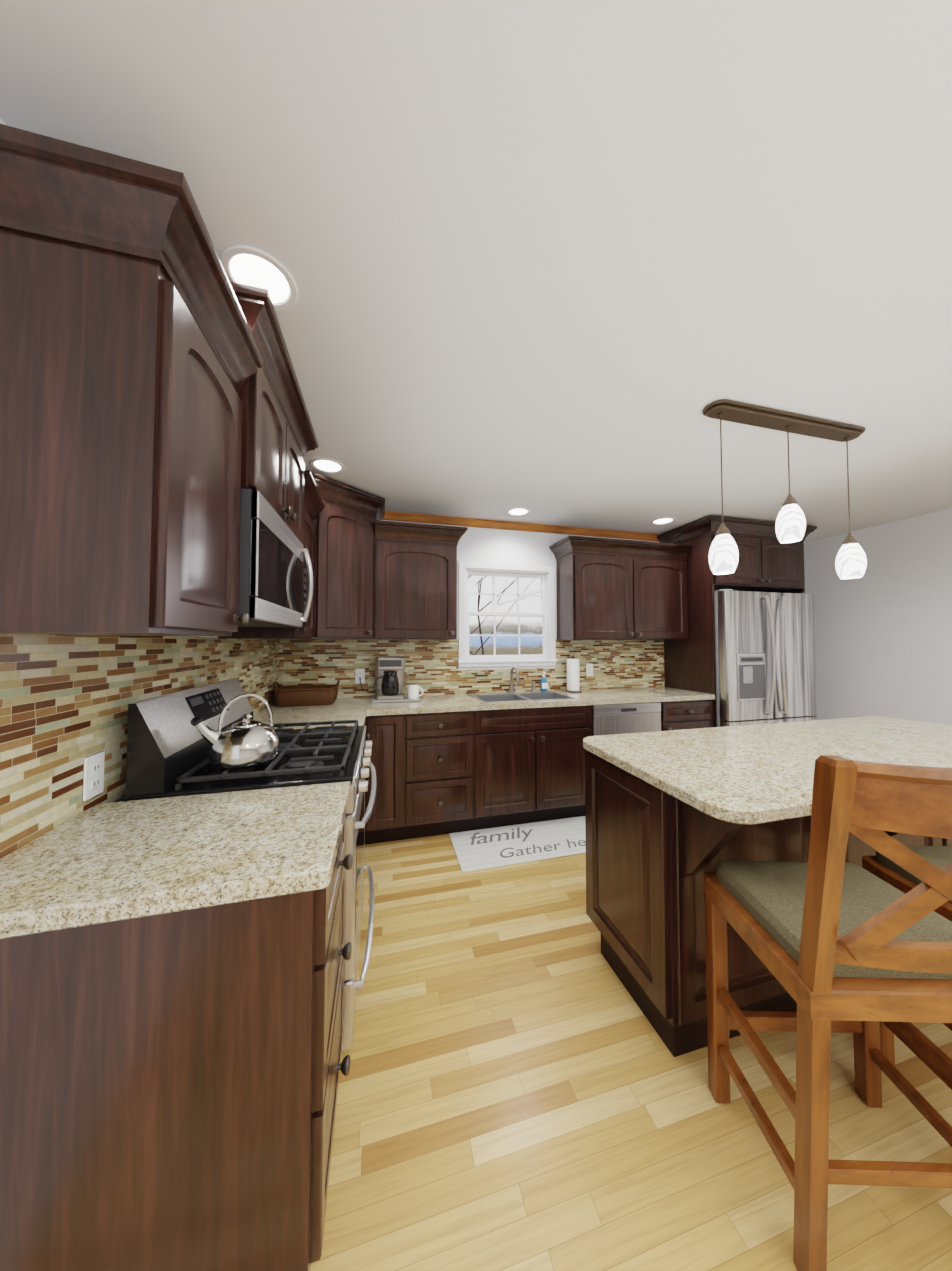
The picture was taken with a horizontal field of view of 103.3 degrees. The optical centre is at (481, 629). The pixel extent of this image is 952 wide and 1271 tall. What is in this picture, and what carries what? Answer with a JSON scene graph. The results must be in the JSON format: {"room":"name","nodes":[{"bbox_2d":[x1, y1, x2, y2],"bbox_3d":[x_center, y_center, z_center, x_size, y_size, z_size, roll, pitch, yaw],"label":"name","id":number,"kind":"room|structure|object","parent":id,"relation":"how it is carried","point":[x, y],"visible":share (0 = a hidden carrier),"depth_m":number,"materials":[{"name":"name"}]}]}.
{"room":"kitchen","nodes":[
{"label":"kitchen","id":0,"kind":"room"},
{"bbox_2d":[0,118,218,636],"bbox_3d":[-0.884,0.146,0.111,0.120,2.430,5.926,0,-2,-15],"label":"wall","id":1,"kind":"structure","parent":0,"point":[1,121],"depth_m":1.57,"materials":[{"name":"white paint"}]},
{"bbox_2d":[82,750,104,801],"bbox_3d":[-1.051,0.395,1.023,0.010,0.116,0.072,0,-2,-15],"label":"electrical outlet","id":2,"kind":"object","parent":1,"relation":"attached to","point":[93,778],"visible":1,"depth_m":1.02,"materials":[{"name":"white plastic"}]},
{"bbox_2d":[0,148,251,638],"bbox_3d":[-0.845,-0.419,0.906,0.345,0.860,0.418,0,-2,-15],"label":"upper cabinet","id":3,"kind":"object","parent":1,"relation":"attached to","point":[131,360],"depth_m":0.72,"materials":[{"name":"brown wood"}]},
{"bbox_2d":[0,633,283,858],"bbox_3d":[-1.241,0.285,1.721,0.006,0.503,2.370,0,-2,-15],"label":"tile backsplash","id":4,"kind":"structure","parent":1,"relation":"attached to","point":[65,700],"depth_m":0.97,"materials":[{"name":"tile"}]},
{"bbox_2d":[229,281,318,544],"bbox_3d":[-0.959,-0.716,1.506,0.423,0.578,0.916,0,-2,-15],"label":"upper cabinet","id":5,"kind":"object","parent":1,"relation":"attached to","point":[279,440],"visible":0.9,"depth_m":1.34,"materials":[{"name":"brown wood"}]},
{"bbox_2d":[238,488,312,627],"bbox_3d":[-0.948,-0.223,1.494,0.445,0.402,0.770,0,-2,-15],"label":"microwave","id":6,"kind":"object","parent":5,"relation":"attached to","point":[275,565],"visible":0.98,"depth_m":1.30,"materials":[{"name":"silver metal"}]},
{"bbox_2d":[248,476,319,638],"bbox_3d":[-1.160,-0.381,2.108,0.345,0.860,0.501,0,-2,-15],"label":"upper cabinet","id":7,"kind":"object","parent":1,"relation":"attached to","point":[311,505],"depth_m":2.14,"materials":[{"name":"brown wood"}]},
{"bbox_2d":[0,0,951,542],"bbox_3d":[1.679,-1.097,0.821,5.417,0.100,5.926,0,-2,-15],"label":"ceiling","id":8,"kind":"structure","parent":0,"point":[568,262],"depth_m":0.95,"materials":[{"name":"white paint"}]},
{"bbox_2d":[220,245,297,309],"bbox_3d":[-0.654,-1.034,1.115,0.200,0.007,0.200,0,-2,-15],"label":"recessed light","id":9,"kind":"object","parent":8,"relation":"in","point":[249,265],"visible":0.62,"depth_m":1.09,"materials":[{"name":"white plastic"}]},
{"bbox_2d":[310,458,344,473],"bbox_3d":[-0.936,-0.997,2.291,0.200,0.007,0.200,0,-2,-15],"label":"recessed light","id":10,"kind":"object","parent":8,"relation":"in","point":[328,465],"visible":1,"depth_m":2.29,"materials":[{"name":"white plastic"}]},
{"bbox_2d":[506,507,530,515],"bbox_3d":[0.302,-0.971,3.101,0.200,0.007,0.200,0,-2,-15],"label":"recessed light","id":11,"kind":"object","parent":8,"relation":"in","point":[518,511],"visible":1,"depth_m":3.10,"materials":[{"name":"white plastic"}]},
{"bbox_2d":[651,517,675,524],"bbox_3d":[1.607,-0.964,3.339,0.200,0.007,0.200,0,-2,-15],"label":"recessed light","id":12,"kind":"object","parent":8,"relation":"in","point":[663,520],"visible":0.98,"depth_m":3.33,"materials":[{"name":"white plastic"}]},
{"bbox_2d":[702,399,866,578],"bbox_3d":[1.479,-0.634,1.813,0.950,0.762,0.116,0,-2,-15],"label":"pendant light","id":13,"kind":"object","parent":8,"relation":"hanging from","point":[790,527],"visible":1,"depth_m":1.78,"materials":[{"name":"white glass"}]},
{"bbox_2d":[380,520,654,669],"bbox_3d":[0.944,0.256,3.588,5.177,2.430,0.120,0,-2,-15],"label":"wall","id":14,"kind":"structure","parent":0,"point":[486,545],"depth_m":3.37,"materials":[{"name":"white paint"}]},
{"bbox_2d":[279,472,384,639],"bbox_3d":[-1.085,-0.451,2.667,0.771,1.035,0.674,0,-2,-15],"label":"upper cabinet","id":15,"kind":"object","parent":14,"relation":"attached to","point":[347,516],"visible":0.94,"depth_m":2.56,"materials":[{"name":"brown wood"}]},
{"bbox_2d":[355,669,364,682],"bbox_3d":[-0.971,0.368,3.010,0.072,0.116,0.010,0,-2,-15],"label":"electrical outlet","id":16,"kind":"object","parent":14,"relation":"attached to","point":[359,673],"visible":1,"depth_m":3.01,"materials":[{"name":"white plastic"}]},
{"bbox_2d":[374,520,457,639],"bbox_3d":[-0.525,-0.353,2.989,0.612,0.860,0.328,0,-2,-15],"label":"upper cabinet","id":17,"kind":"object","parent":14,"relation":"attached to","point":[416,564],"depth_m":2.83,"materials":[{"name":"brown wood"}]},
{"bbox_2d":[280,639,664,697],"bbox_3d":[0.135,0.335,3.309,3.472,0.503,0.006,0,-2,-15],"label":"tile backsplash","id":18,"kind":"structure","parent":14,"relation":"attached to","point":[432,665],"depth_m":3.20,"materials":[{"name":"tile"}]},
{"bbox_2d":[458,561,556,666],"bbox_3d":[0.229,-0.131,3.385,0.918,0.912,0.134,0,-2,-15],"label":"window","id":19,"kind":"structure","parent":14,"relation":"in","point":[545,575],"depth_m":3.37,"materials":[{"name":"white"}]},
{"bbox_2d":[381,511,660,541],"bbox_3d":[0.962,-0.925,3.555,5.173,0.068,0.022,0,-2,-15],"label":"trim","id":20,"kind":"structure","parent":14,"relation":"attached to","point":[448,520],"depth_m":3.38,"materials":[{"name":"brown wood"}]},
{"bbox_2d":[586,664,592,675],"bbox_3d":[1.014,0.374,3.529,0.072,0.116,0.010,0,-2,-15],"label":"electrical outlet","id":21,"kind":"object","parent":14,"relation":"attached to","point":[589,669],"visible":1,"depth_m":3.52,"materials":[{"name":"white plastic"}]},
{"bbox_2d":[554,536,689,639],"bbox_3d":[1.294,-0.338,3.465,1.159,0.860,0.328,0,-2,-15],"label":"upper cabinet","id":22,"kind":"object","parent":14,"relation":"attached to","point":[613,589],"depth_m":3.30,"materials":[{"name":"brown wood"}]},
{"bbox_2d":[310,834,951,1270],"bbox_3d":[1.679,1.432,0.741,5.417,0.100,5.926,0,-2,-15],"label":"floor","id":23,"kind":"structure","parent":0,"point":[520,1088],"depth_m":1.07,"materials":[{"name":"brown wood"}]},
{"bbox_2d":[0,813,352,1270],"bbox_3d":[-0.669,0.949,0.880,0.692,0.874,0.473,0,-2,-15],"label":"base cabinet","id":24,"kind":"object","parent":23,"relation":"on","point":[169,1083],"visible":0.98,"depth_m":0.67,"materials":[{"name":"brown wood"}]},
{"bbox_2d":[0,781,349,938],"bbox_3d":[-0.678,0.492,0.886,0.660,0.040,0.483,0,-2,-15],"label":"countertop","id":25,"kind":"structure","parent":24,"relation":"on","point":[99,863],"depth_m":0.78,"materials":[{"name":"stone"}]},
{"bbox_2d":[121,678,376,1049],"bbox_3d":[-0.777,0.815,1.506,0.688,1.182,0.770,0,-2,-15],"label":"range","id":26,"kind":"object","parent":23,"relation":"on","point":[168,748],"visible":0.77,"depth_m":1.23,"materials":[{"name":"silver metal"}]},
{"bbox_2d":[190,693,279,768],"bbox_3d":[-0.813,0.326,1.269,0.242,0.225,0.204,0,-2,-15],"label":"kettle","id":27,"kind":"object","parent":26,"relation":"on","point":[246,742],"visible":1,"depth_m":1.21,"materials":[{"name":"silver metal"}]},
{"bbox_2d":[364,716,367,844],"bbox_3d":[-1.052,0.993,2.267,0.655,0.874,0.237,0,-2,-15],"label":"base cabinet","id":28,"kind":"object","parent":23,"relation":"on","point":[366,779],"depth_m":2.46,"materials":[{"name":"brown wood"}]},
{"bbox_2d":[253,707,372,728],"bbox_3d":[-0.988,0.531,2.128,0.690,0.039,0.510,0,-2,-15],"label":"countertop","id":29,"kind":"structure","parent":28,"relation":"on","point":[360,709],"depth_m":2.24,"materials":[{"name":"stone"}]},
{"bbox_2d":[365,719,367,739],"bbox_3d":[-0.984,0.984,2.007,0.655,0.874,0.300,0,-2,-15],"label":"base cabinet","id":30,"kind":"object","parent":23,"relation":"on","point":[366,723],"depth_m":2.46,"materials":[{"name":"brown wood"}]},
{"bbox_2d":[368,714,407,843],"bbox_3d":[-0.721,1.008,2.760,0.275,0.874,0.590,0,-2,-15],"label":"base cabinet","id":31,"kind":"object","parent":23,"relation":"on","point":[388,820],"depth_m":2.49,"materials":[{"name":"brown wood"}]},
{"bbox_2d":[408,711,479,838],"bbox_3d":[-0.350,1.011,2.857,0.491,0.874,0.590,0,-2,-15],"label":"base cabinet","id":32,"kind":"object","parent":23,"relation":"on","point":[440,773],"depth_m":2.59,"materials":[{"name":"brown wood"}]},
{"bbox_2d":[449,816,585,871],"bbox_3d":[0.418,1.435,2.590,1.220,0.008,0.460,0,-2,-15],"label":"rug","id":33,"kind":"object","parent":23,"relation":"on","point":[482,849],"visible":0.83,"depth_m":2.52,"materials":[{"name":"white fabric"}]},
{"bbox_2d":[556,705,591,806],"bbox_3d":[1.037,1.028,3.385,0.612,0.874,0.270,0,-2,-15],"label":"base cabinet","id":34,"kind":"object","parent":23,"relation":"on","point":[573,723],"depth_m":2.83,"materials":[{"name":"brown wood"}]},
{"bbox_2d":[592,702,660,735],"bbox_3d":[1.113,1.022,3.091,0.604,0.868,0.316,0,-2,-15],"label":"dishwasher","id":35,"kind":"object","parent":23,"relation":"on","point":[609,719],"visible":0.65,"depth_m":2.94,"materials":[{"name":"silver metal"}]},
{"bbox_2d":[660,699,713,730],"bbox_3d":[1.630,1.027,3.375,0.531,0.874,0.590,0,-2,-15],"label":"base cabinet","id":36,"kind":"object","parent":23,"relation":"on","point":[693,714],"depth_m":3.10,"materials":[{"name":"brown wood"}]},
{"bbox_2d":[261,687,714,715],"bbox_3d":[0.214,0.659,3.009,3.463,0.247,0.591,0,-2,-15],"label":"countertop","id":37,"kind":"structure","parent":36,"relation":"on","point":[556,698],"depth_m":2.90,"materials":[{"name":"stone"}]},
{"bbox_2d":[273,680,339,706],"bbox_3d":[-1.255,0.447,2.716,0.437,0.163,0.282,0,-2,-15],"label":"basket","id":38,"kind":"object","parent":37,"relation":"on","point":[302,695],"visible":1,"depth_m":2.60,"materials":[{"name":"wicker"}]},
{"bbox_2d":[359,656,420,702],"bbox_3d":[-0.712,0.371,2.904,0.455,0.328,0.324,0,-2,-15],"label":"coffee maker","id":39,"kind":"object","parent":37,"relation":"on","point":[388,686],"visible":0.98,"depth_m":2.82,"materials":[{"name":"silver metal"}]},
{"bbox_2d":[408,685,422,698],"bbox_3d":[-0.501,0.470,2.861,0.119,0.100,0.086,0,-2,-15],"label":"mug","id":40,"kind":"object","parent":37,"relation":"on","point":[413,691],"visible":1,"depth_m":2.82,"materials":[{"name":"white ceramic"}]},
{"bbox_2d":[508,666,534,692],"bbox_3d":[0.368,0.423,3.212,0.248,0.236,0.189,0,-2,-15],"label":"faucet","id":41,"kind":"object","parent":37,"relation":"on","point":[511,687],"visible":1,"depth_m":3.24,"materials":[{"name":"silver metal"}]},
{"bbox_2d":[540,672,547,691],"bbox_3d":[0.549,0.459,3.327,0.060,0.170,0.060,0,-2,-15],"label":"soap bottle","id":42,"kind":"object","parent":37,"relation":"on","point":[543,685],"visible":1,"depth_m":3.30,"materials":[{"name":"blue plastic"}]},
{"bbox_2d":[564,656,581,692],"bbox_3d":[0.818,0.388,3.369,0.156,0.322,0.156,0,-2,-15],"label":"paper towel","id":43,"kind":"object","parent":37,"relation":"on","point":[573,679],"visible":1,"depth_m":3.32,"materials":[{"name":"white paper"}]},
{"bbox_2d":[657,515,816,726],"bbox_3d":[2.405,0.265,3.568,1.190,2.410,0.654,0,-2,-15],"label":"tall cabinet","id":44,"kind":"object","parent":23,"relation":"on","point":[768,561],"visible":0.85,"depth_m":3.35,"materials":[{"name":"brown wood"}]},
{"bbox_2d":[714,589,816,726],"bbox_3d":[2.420,0.570,3.503,0.990,1.797,0.733,0,-2,-15],"label":"fridge","id":45,"kind":"object","parent":23,"relation":"on","point":[765,657],"visible":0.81,"depth_m":3.19,"materials":[{"name":"metal"}]},
{"bbox_2d":[585,752,951,1056],"bbox_3d":[1.520,0.973,1.631,1.993,0.874,0.738,0,-2,-15],"label":"kitchen island","id":46,"kind":"object","parent":23,"relation":"on","point":[672,817],"depth_m":1.30,"materials":[{"name":"brown wood"}]},
{"bbox_2d":[583,716,951,831],"bbox_3d":[1.533,0.515,1.626,2.044,0.039,0.816,0,-2,-15],"label":"island countertop","id":47,"kind":"structure","parent":46,"relation":"on","point":[755,775],"depth_m":1.47,"materials":[{"name":"beige stone"}]},
{"bbox_2d":[704,755,951,1270],"bbox_3d":[0.924,0.822,0.912,0.492,1.130,0.527,0,-2,1],"label":"chair","id":48,"kind":"object","parent":23,"relation":"on","point":[835,942],"visible":1,"depth_m":0.79,"materials":[{"name":"brown wood"}]},
{"bbox_2d":[716,860,951,980],"bbox_3d":[0.926,0.723,0.985,0.500,0.052,0.450,0,-2,-15],"label":"cushion","id":49,"kind":"object","parent":48,"relation":"on","point":[768,897],"depth_m":0.96,"materials":[{"name":"fabric"}]},
{"bbox_2d":[862,845,951,1089],"bbox_3d":[1.504,0.825,1.000,0.492,1.130,0.527,0,-2,1],"label":"chair","id":50,"kind":"object","parent":23,"relation":"on","point":[885,869],"visible":0.23,"depth_m":1.17,"materials":[{"name":"brown wood"}]},
{"bbox_2d":[875,845,951,946],"bbox_3d":[1.506,0.726,1.073,0.500,0.052,0.450,0,-2,-15],"label":"cushion","id":51,"kind":"object","parent":50,"relation":"on","point":[940,857],"depth_m":1.17,"materials":[{"name":"fabric"}]},
{"bbox_2d":[804,508,951,725],"bbox_3d":[4.241,0.189,1.451,0.120,2.430,5.926,0,-2,-15],"label":"wall","id":52,"kind":"structure","parent":0,"point":[883,634],"depth_m":3.40,"materials":[{"name":"white paint"}]}
]}

